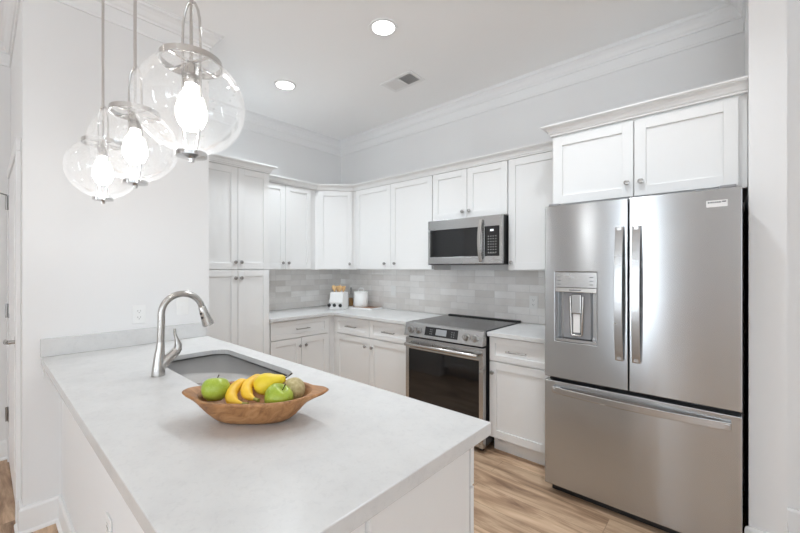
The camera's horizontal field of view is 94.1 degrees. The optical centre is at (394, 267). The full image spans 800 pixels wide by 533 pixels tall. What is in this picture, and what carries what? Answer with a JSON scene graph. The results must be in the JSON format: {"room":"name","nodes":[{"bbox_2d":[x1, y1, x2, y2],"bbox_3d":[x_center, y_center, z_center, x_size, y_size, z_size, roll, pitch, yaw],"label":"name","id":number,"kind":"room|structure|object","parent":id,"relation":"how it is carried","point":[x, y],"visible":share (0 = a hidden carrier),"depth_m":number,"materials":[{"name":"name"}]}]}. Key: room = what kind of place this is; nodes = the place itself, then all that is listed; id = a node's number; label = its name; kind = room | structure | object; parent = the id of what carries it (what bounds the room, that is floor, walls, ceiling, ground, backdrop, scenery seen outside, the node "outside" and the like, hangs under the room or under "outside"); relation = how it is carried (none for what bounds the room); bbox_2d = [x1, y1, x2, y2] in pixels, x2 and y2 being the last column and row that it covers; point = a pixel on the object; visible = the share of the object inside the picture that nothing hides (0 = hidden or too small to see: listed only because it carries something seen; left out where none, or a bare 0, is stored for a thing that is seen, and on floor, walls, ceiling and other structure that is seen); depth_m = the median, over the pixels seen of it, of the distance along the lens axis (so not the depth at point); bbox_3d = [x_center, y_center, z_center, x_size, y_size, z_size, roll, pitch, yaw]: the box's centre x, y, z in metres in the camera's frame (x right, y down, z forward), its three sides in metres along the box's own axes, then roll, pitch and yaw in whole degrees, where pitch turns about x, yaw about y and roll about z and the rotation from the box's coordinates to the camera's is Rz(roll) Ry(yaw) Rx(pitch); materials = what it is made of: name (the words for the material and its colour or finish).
{"room":"kitchen","nodes":[
{"label":"kitchen","id":0,"kind":"room"},
{"bbox_2d":[0,65,10,440],"bbox_3d":[-4.455,-0.127,1.019,0.100,3.050,4.745,0,0,42],"label":"wall","id":1,"kind":"structure","parent":0,"point":[5,72],"depth_m":2.72,"materials":[{"name":"white paint"}]},
{"bbox_2d":[0,439,6,460],"bbox_3d":[-4.407,1.329,0.976,0.028,0.138,4.744,0,0,42],"label":"baseboard","id":2,"kind":"structure","parent":1,"relation":"attached to","point":[3,444],"depth_m":2.71,"materials":[{"name":"white paint"}]},
{"bbox_2d":[11,0,208,506],"bbox_3d":[-2.113,-0.127,2.737,1.275,3.050,0.943,0,0,42],"label":"wall","id":3,"kind":"structure","parent":0,"point":[86,262],"depth_m":2.16,"materials":[{"name":"white paint"}]},
{"bbox_2d":[0,137,20,522],"bbox_3d":[-2.453,0.346,2.354,1.053,2.105,0.079,0,0,42],"label":"door","id":4,"kind":"structure","parent":3,"relation":"in","point":[13,196],"depth_m":2.17,"materials":[{"name":"white paint"}]},
{"bbox_2d":[14,494,61,532],"bbox_3d":[-1.942,1.329,2.032,0.131,0.138,0.182,0,0,42],"label":"baseboard","id":5,"kind":"structure","parent":3,"relation":"attached to","point":[36,516],"depth_m":1.99,"materials":[{"name":"white paint"}]},
{"bbox_2d":[40,322,205,357],"bbox_3d":[-1.617,0.435,2.319,0.020,0.098,0.851,0,0,42],"label":"quartz upstand","id":6,"kind":"object","parent":3,"relation":"attached to","point":[56,346],"visible":0.8,"depth_m":2.22,"materials":[{"name":"white stone"}]},
{"bbox_2d":[132,305,145,323],"bbox_3d":[-1.605,0.294,2.342,0.008,0.114,0.072,0,0,42],"label":"wall outlet","id":7,"kind":"object","parent":3,"relation":"attached to","point":[138,311],"visible":1,"depth_m":2.34,"materials":[{"name":"white plastic"}]},
{"bbox_2d":[136,315,141,319],"bbox_3d":[-1.603,0.314,2.340,0.002,0.028,0.034,0,0,42],"label":"receptacle","id":8,"kind":"object","parent":7,"relation":"attached to","point":[138,317],"depth_m":2.34,"materials":[{"name":"white plastic"}]},
{"bbox_2d":[177,298,187,314],"bbox_3d":[-1.436,0.263,2.528,0.010,0.114,0.072,0,0,42],"label":"wall outlet","id":9,"kind":"object","parent":3,"relation":"attached to","point":[182,303],"visible":1,"depth_m":2.52,"materials":[{"name":"white plastic"}]},
{"bbox_2d":[0,0,746,155],"bbox_3d":[-0.300,-1.562,-0.676,8.340,0.180,7.793,0,0,42],"label":"trim","id":10,"kind":"structure","parent":3,"relation":"attached to","point":[725,20],"depth_m":2.77,"materials":[{"name":"white paint"}]},
{"bbox_2d":[209,119,340,183],"bbox_3d":[-1.453,-0.127,4.194,0.100,3.050,2.105,0,0,42],"label":"wall","id":11,"kind":"structure","parent":0,"point":[292,160],"depth_m":4.25,"materials":[{"name":"white paint"}]},
{"bbox_2d":[269,174,317,269],"bbox_3d":[-1.238,-0.460,4.069,0.382,0.968,0.753,0,0,42],"label":"upper cabinet","id":12,"kind":"object","parent":11,"relation":"attached to","point":[291,201],"visible":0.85,"depth_m":4.01,"materials":[{"name":"white paint"}]},
{"bbox_2d":[269,270,340,310],"bbox_3d":[-1.169,0.254,4.427,0.008,0.458,1.378,0,0,42],"label":"backsplash","id":13,"kind":"structure","parent":11,"relation":"attached to","point":[288,289],"depth_m":4.47,"materials":[{"name":"grey tile"}]},
{"bbox_2d":[0,441,746,532],"bbox_3d":[-0.731,1.448,-0.288,9.700,0.100,7.993,0,0,42],"label":"floor","id":14,"kind":"structure","parent":0,"point":[512,494],"depth_m":2.19,"materials":[{"name":"brown wood"}]},
{"bbox_2d":[209,152,277,354],"bbox_3d":[-1.573,0.227,3.476,0.680,2.342,0.675,0,0,42],"label":"pantry cabinet","id":15,"kind":"object","parent":14,"relation":"on","point":[238,188],"visible":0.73,"depth_m":3.28,"materials":[{"name":"white paint"}]},
{"bbox_2d":[56,400,473,532],"bbox_3d":[-0.800,0.962,1.619,2.172,0.872,0.788,0,0,42],"label":"base cabinet","id":16,"kind":"object","parent":14,"relation":"on","point":[444,502],"visible":0.03,"depth_m":1.16,"materials":[{"name":"white paint"}]},
{"bbox_2d":[106,512,111,532],"bbox_3d":[-0.993,0.923,1.294,0.072,0.114,0.008,0,0,42],"label":"wall outlet","id":17,"kind":"object","parent":16,"relation":"attached to","point":[108,519],"visible":1,"depth_m":1.29,"materials":[{"name":"white plastic"}]},
{"bbox_2d":[41,336,490,532],"bbox_3d":[-0.802,0.505,1.590,2.207,0.041,0.856,0,0,42],"label":"countertop","id":18,"kind":"structure","parent":16,"relation":"on","point":[354,449],"depth_m":1.02,"materials":[{"name":"white stone"}]},
{"bbox_2d":[151,291,213,376],"bbox_3d":[-0.984,0.296,1.745,0.055,0.376,0.268,0,0,42],"label":"faucet","id":19,"kind":"object","parent":18,"relation":"on","point":[161,361],"visible":1,"depth_m":1.68,"materials":[{"name":"silver metal"}]},
{"bbox_2d":[167,354,287,385],"bbox_3d":[-0.857,0.635,1.836,0.836,0.243,0.416,0,0,42],"label":"sink","id":20,"kind":"object","parent":18,"relation":"in","point":[200,369],"visible":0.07,"depth_m":1.89,"materials":[{"name":"silver metal"}]},
{"bbox_2d":[182,380,328,423],"bbox_3d":[-0.446,0.438,1.201,0.467,0.092,0.243,0,0,-2],"label":"dough bowl","id":21,"kind":"object","parent":18,"relation":"on","point":[260,412],"visible":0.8,"depth_m":1.12,"materials":[{"name":"brown wood"}]},
{"bbox_2d":[201,375,229,400],"bbox_3d":[-0.570,0.386,1.189,0.084,0.082,0.084,0,0,42],"label":"apple","id":22,"kind":"object","parent":21,"relation":"in","point":[212,389],"visible":0.97,"depth_m":1.16,"materials":[{"name":"green food"}]},
{"bbox_2d":[225,378,248,403],"bbox_3d":[-0.494,0.395,1.173,0.072,0.056,0.159,0,0,-19],"label":"banana","id":23,"kind":"object","parent":21,"relation":"in","point":[231,397],"visible":0.67,"depth_m":1.16,"materials":[{"name":"yellow food"}]},
{"bbox_2d":[241,374,259,401],"bbox_3d":[-0.456,0.385,1.195,0.067,0.055,0.145,0,0,-12],"label":"banana","id":24,"kind":"object","parent":21,"relation":"in","point":[247,386],"visible":0.74,"depth_m":1.17,"materials":[{"name":"yellow food"}]},
{"bbox_2d":[253,373,292,394],"bbox_3d":[-0.401,0.378,1.220,0.116,0.069,0.070,0,0,-37],"label":"pear","id":25,"kind":"object","parent":21,"relation":"in","point":[263,381],"visible":0.88,"depth_m":1.19,"materials":[{"name":"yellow food"}]},
{"bbox_2d":[264,383,292,402],"bbox_3d":[-0.360,0.405,1.160,0.088,0.084,0.088,0,0,42],"label":"apple","id":26,"kind":"object","parent":21,"relation":"in","point":[276,392],"visible":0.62,"depth_m":1.13,"materials":[{"name":"green food"}]},
{"bbox_2d":[284,377,304,399],"bbox_3d":[-0.332,0.402,1.223,0.078,0.083,0.076,0,0,42],"label":"kiwi","id":27,"kind":"object","parent":21,"relation":"in","point":[295,384],"visible":0.59,"depth_m":1.20,"materials":[{"name":"beige food"}]},
{"bbox_2d":[269,316,328,372],"bbox_3d":[-1.149,0.957,3.965,0.654,0.882,0.719,0,0,42],"label":"base cabinet","id":28,"kind":"object","parent":14,"relation":"on","point":[305,342],"visible":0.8,"depth_m":3.78,"materials":[{"name":"white paint"}]},
{"bbox_2d":[329,315,408,395],"bbox_3d":[-0.299,0.957,4.126,1.700,0.882,0.655,0,0,42],"label":"base cabinet","id":29,"kind":"object","parent":14,"relation":"on","point":[369,352],"visible":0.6,"depth_m":3.69,"materials":[{"name":"white paint"}]},
{"bbox_2d":[269,305,443,324],"bbox_3d":[-0.540,0.500,3.858,1.704,0.031,1.378,0,0,42],"label":"countertop","id":30,"kind":"structure","parent":29,"relation":"on","point":[383,315],"depth_m":3.86,"materials":[{"name":"white stone"}]},
{"bbox_2d":[327,291,347,309],"bbox_3d":[-0.657,0.384,4.325,0.183,0.200,0.180,0,0,18],"label":"toaster","id":31,"kind":"object","parent":30,"relation":"on","point":[338,300],"visible":1,"depth_m":4.27,"materials":[{"name":"white plastic"}]},
{"bbox_2d":[349,287,352,305],"bbox_3d":[-0.548,0.367,4.706,0.054,0.232,0.054,0,0,42],"label":"oil bottle","id":32,"kind":"object","parent":30,"relation":"on","point":[350,299],"visible":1,"depth_m":4.69,"materials":[{"name":"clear glass"}]},
{"bbox_2d":[348,306,382,309],"bbox_3d":[-0.341,0.475,4.405,0.342,0.018,0.221,0,0,34],"label":"serving board","id":33,"kind":"object","parent":30,"relation":"on","point":[351,307],"visible":0.77,"depth_m":4.34,"materials":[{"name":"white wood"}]},
{"bbox_2d":[354,287,367,306],"bbox_3d":[-0.399,0.351,4.450,0.178,0.229,0.178,0,0,42],"label":"canister","id":34,"kind":"object","parent":33,"relation":"on","point":[360,297],"visible":1,"depth_m":4.38,"materials":[{"name":"white ceramic"}]},
{"bbox_2d":[404,314,520,450],"bbox_3d":[0.587,0.932,3.259,0.760,0.930,0.736,0,0,42],"label":"range","id":35,"kind":"object","parent":14,"relation":"on","point":[448,356],"visible":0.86,"depth_m":3.01,"materials":[{"name":"silver metal"}]},
{"bbox_2d":[412,315,518,332],"bbox_3d":[0.610,0.485,3.284,0.760,0.016,0.593,0,0,42],"label":"cooktop","id":36,"kind":"object","parent":35,"relation":"in","point":[486,324],"depth_m":3.23,"materials":[{"name":"black glass"}]},
{"bbox_2d":[490,336,549,465],"bbox_3d":[1.083,0.957,2.882,0.463,0.882,0.651,0,0,42],"label":"base cabinet","id":37,"kind":"object","parent":14,"relation":"on","point":[517,367],"visible":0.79,"depth_m":2.68,"materials":[{"name":"white paint"}]},
{"bbox_2d":[487,323,544,343],"bbox_3d":[1.086,0.500,2.886,0.467,0.031,0.644,0,0,42],"label":"countertop","id":38,"kind":"structure","parent":37,"relation":"on","point":[529,332],"depth_m":2.77,"materials":[{"name":"white stone"}]},
{"bbox_2d":[545,184,741,532],"bbox_3d":[1.527,0.500,2.308,0.907,1.789,0.853,0,0,42],"label":"refrigerator","id":39,"kind":"object","parent":14,"relation":"on","point":[643,295],"visible":1,"depth_m":1.97,"materials":[{"name":"grey metal"}]},
{"bbox_2d":[145,0,728,139],"bbox_3d":[-0.731,-1.702,-0.288,9.700,0.100,7.993,0,0,42],"label":"ceiling","id":40,"kind":"structure","parent":0,"point":[337,66],"depth_m":2.76,"materials":[{"name":"white paint"}]},
{"bbox_2d":[63,0,122,203],"bbox_3d":[-1.358,-0.974,1.737,0.286,1.354,0.286,0,0,42],"label":"pendant lamp","id":41,"kind":"object","parent":40,"relation":"hanging from","point":[102,174],"visible":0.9,"depth_m":1.73,"materials":[{"name":"clear glass"}]},
{"bbox_2d":[98,108,106,156],"bbox_3d":[-1.358,-0.628,1.737,0.037,0.225,0.037,0,0,42],"label":"socket","id":42,"kind":"object","parent":41,"relation":"attached to","point":[102,146],"depth_m":1.73,"materials":[{"name":"silver metal"}]},
{"bbox_2d":[108,0,168,188],"bbox_3d":[-0.971,-0.974,1.396,0.286,1.354,0.286,0,0,42],"label":"pendant lamp","id":43,"kind":"object","parent":40,"relation":"hanging from","point":[134,148],"visible":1,"depth_m":1.39,"materials":[{"name":"clear glass"}]},
{"bbox_2d":[129,69,140,130],"bbox_3d":[-0.971,-0.628,1.396,0.037,0.225,0.037,0,0,42],"label":"socket","id":44,"kind":"object","parent":43,"relation":"attached to","point":[134,117],"depth_m":1.39,"materials":[{"name":"silver metal"}]},
{"bbox_2d":[152,0,236,162],"bbox_3d":[-0.574,-0.974,1.054,0.286,1.354,0.286,0,0,42],"label":"pendant lamp","id":45,"kind":"object","parent":40,"relation":"hanging from","point":[190,109],"visible":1,"depth_m":1.04,"materials":[{"name":"clear glass"}]},
{"bbox_2d":[184,5,198,86],"bbox_3d":[-0.574,-0.628,1.054,0.037,0.225,0.037,0,0,42],"label":"socket","id":46,"kind":"object","parent":45,"relation":"attached to","point":[191,70],"depth_m":1.05,"materials":[{"name":"silver metal"}]},
{"bbox_2d":[274,79,295,90],"bbox_3d":[-0.988,-1.647,3.369,0.196,0.008,0.196,0,0,42],"label":"recessed light","id":47,"kind":"object","parent":40,"relation":"in","point":[282,84],"visible":1,"depth_m":3.36,"materials":[{"name":"white paint"}]},
{"bbox_2d":[276,81,293,88],"bbox_3d":[-0.988,-1.649,3.369,0.151,0.003,0.151,0,0,42],"label":"diffuser","id":48,"kind":"object","parent":47,"relation":"attached to","point":[279,84],"depth_m":3.36,"materials":[{"name":"white"}]},
{"bbox_2d":[369,18,397,36],"bbox_3d":[-0.075,-1.647,2.559,0.196,0.008,0.196,0,0,42],"label":"recessed light","id":49,"kind":"object","parent":40,"relation":"in","point":[383,27],"visible":1,"depth_m":2.55,"materials":[{"name":"white paint"}]},
{"bbox_2d":[372,21,393,33],"bbox_3d":[-0.075,-1.649,2.559,0.151,0.003,0.151,0,0,42],"label":"diffuser","id":50,"kind":"object","parent":49,"relation":"attached to","point":[378,27],"depth_m":2.56,"materials":[{"name":"white"}]},
{"bbox_2d":[380,70,424,91],"bbox_3d":[0.072,-1.647,3.308,0.350,0.008,0.205,0,0,42],"label":"ceiling vent","id":51,"kind":"object","parent":40,"relation":"in","point":[409,78],"visible":1,"depth_m":3.30,"materials":[{"name":"white metal"}]},
{"bbox_2d":[341,32,744,490],"bbox_3d":[0.735,-0.127,3.705,4.004,3.050,0.100,0,0,42],"label":"wall","id":52,"kind":"structure","parent":0,"point":[518,124],"depth_m":3.13,"materials":[{"name":"white paint"}]},
{"bbox_2d":[315,184,355,269],"bbox_3d":[-0.691,-0.460,4.482,0.642,0.968,0.652,0,0,42],"label":"upper cabinet","id":53,"kind":"object","parent":52,"relation":"attached to","point":[335,204],"visible":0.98,"depth_m":4.28,"materials":[{"name":"white paint"}]},
{"bbox_2d":[391,286,395,295],"bbox_3d":[-0.015,0.266,4.294,0.072,0.114,0.010,0,0,42],"label":"wall outlet","id":54,"kind":"object","parent":52,"relation":"attached to","point":[393,288],"visible":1,"depth_m":4.29,"materials":[{"name":"white plastic"}]},
{"bbox_2d":[352,167,450,269],"bbox_3d":[0.034,-0.460,4.021,1.116,0.968,0.366,0,0,42],"label":"upper cabinet","id":55,"kind":"object","parent":52,"relation":"attached to","point":[394,212],"visible":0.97,"depth_m":3.87,"materials":[{"name":"white paint"}]},
{"bbox_2d":[341,270,544,324],"bbox_3d":[0.383,0.254,3.949,2.936,0.458,0.008,0,0,42],"label":"backsplash","id":56,"kind":"structure","parent":52,"relation":"attached to","point":[502,294],"depth_m":3.73,"materials":[{"name":"grey tile"}]},
{"bbox_2d":[429,150,508,220],"bbox_3d":[0.730,-0.689,3.392,0.760,0.510,0.366,0,0,42],"label":"upper cabinet","id":57,"kind":"object","parent":52,"relation":"attached to","point":[477,186],"visible":0.88,"depth_m":3.26,"materials":[{"name":"white paint"}]},
{"bbox_2d":[428,214,508,264],"bbox_3d":[0.706,-0.226,3.358,0.734,0.404,0.449,0,0,42],"label":"microwave","id":58,"kind":"object","parent":57,"relation":"attached to","point":[480,240],"visible":0.98,"depth_m":3.17,"materials":[{"name":"silver metal"}]},
{"bbox_2d":[505,140,552,270],"bbox_3d":[1.181,-0.460,2.986,0.453,0.968,0.366,0,0,42],"label":"upper cabinet","id":59,"kind":"object","parent":52,"relation":"attached to","point":[530,166],"visible":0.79,"depth_m":2.93,"materials":[{"name":"white paint"}]},
{"bbox_2d":[529,296,537,308],"bbox_3d":[1.196,0.301,3.203,0.072,0.114,0.008,0,0,42],"label":"wall outlet","id":60,"kind":"object","parent":52,"relation":"attached to","point":[533,300],"visible":1,"depth_m":3.20,"materials":[{"name":"white plastic"}]},
{"bbox_2d":[541,75,747,204],"bbox_3d":[1.585,-0.674,2.416,1.014,0.539,0.671,0,0,42],"label":"upper cabinet","id":61,"kind":"object","parent":52,"relation":"attached to","point":[696,139],"visible":0.95,"depth_m":2.12,"materials":[{"name":"white paint"}]},
{"bbox_2d":[745,0,786,532],"bbox_3d":[2.041,-0.127,2.067,0.129,3.050,0.783,0,0,42],"label":"wall","id":62,"kind":"structure","parent":0,"point":[766,20],"depth_m":1.78,"materials":[{"name":"white paint"}]},
{"bbox_2d":[787,0,799,509],"bbox_3d":[3.645,-0.127,0.611,4.205,3.050,0.100,0,0,42],"label":"wall","id":63,"kind":"structure","parent":0,"point":[793,6],"depth_m":1.95,"materials":[{"name":"white paint"}]},
{"bbox_2d":[744,507,799,532],"bbox_3d":[3.432,1.329,0.491,4.361,0.138,0.363,0,0,42],"label":"baseboard","id":64,"kind":"structure","parent":63,"relation":"attached to","point":[793,515],"depth_m":1.93,"materials":[{"name":"white paint"}]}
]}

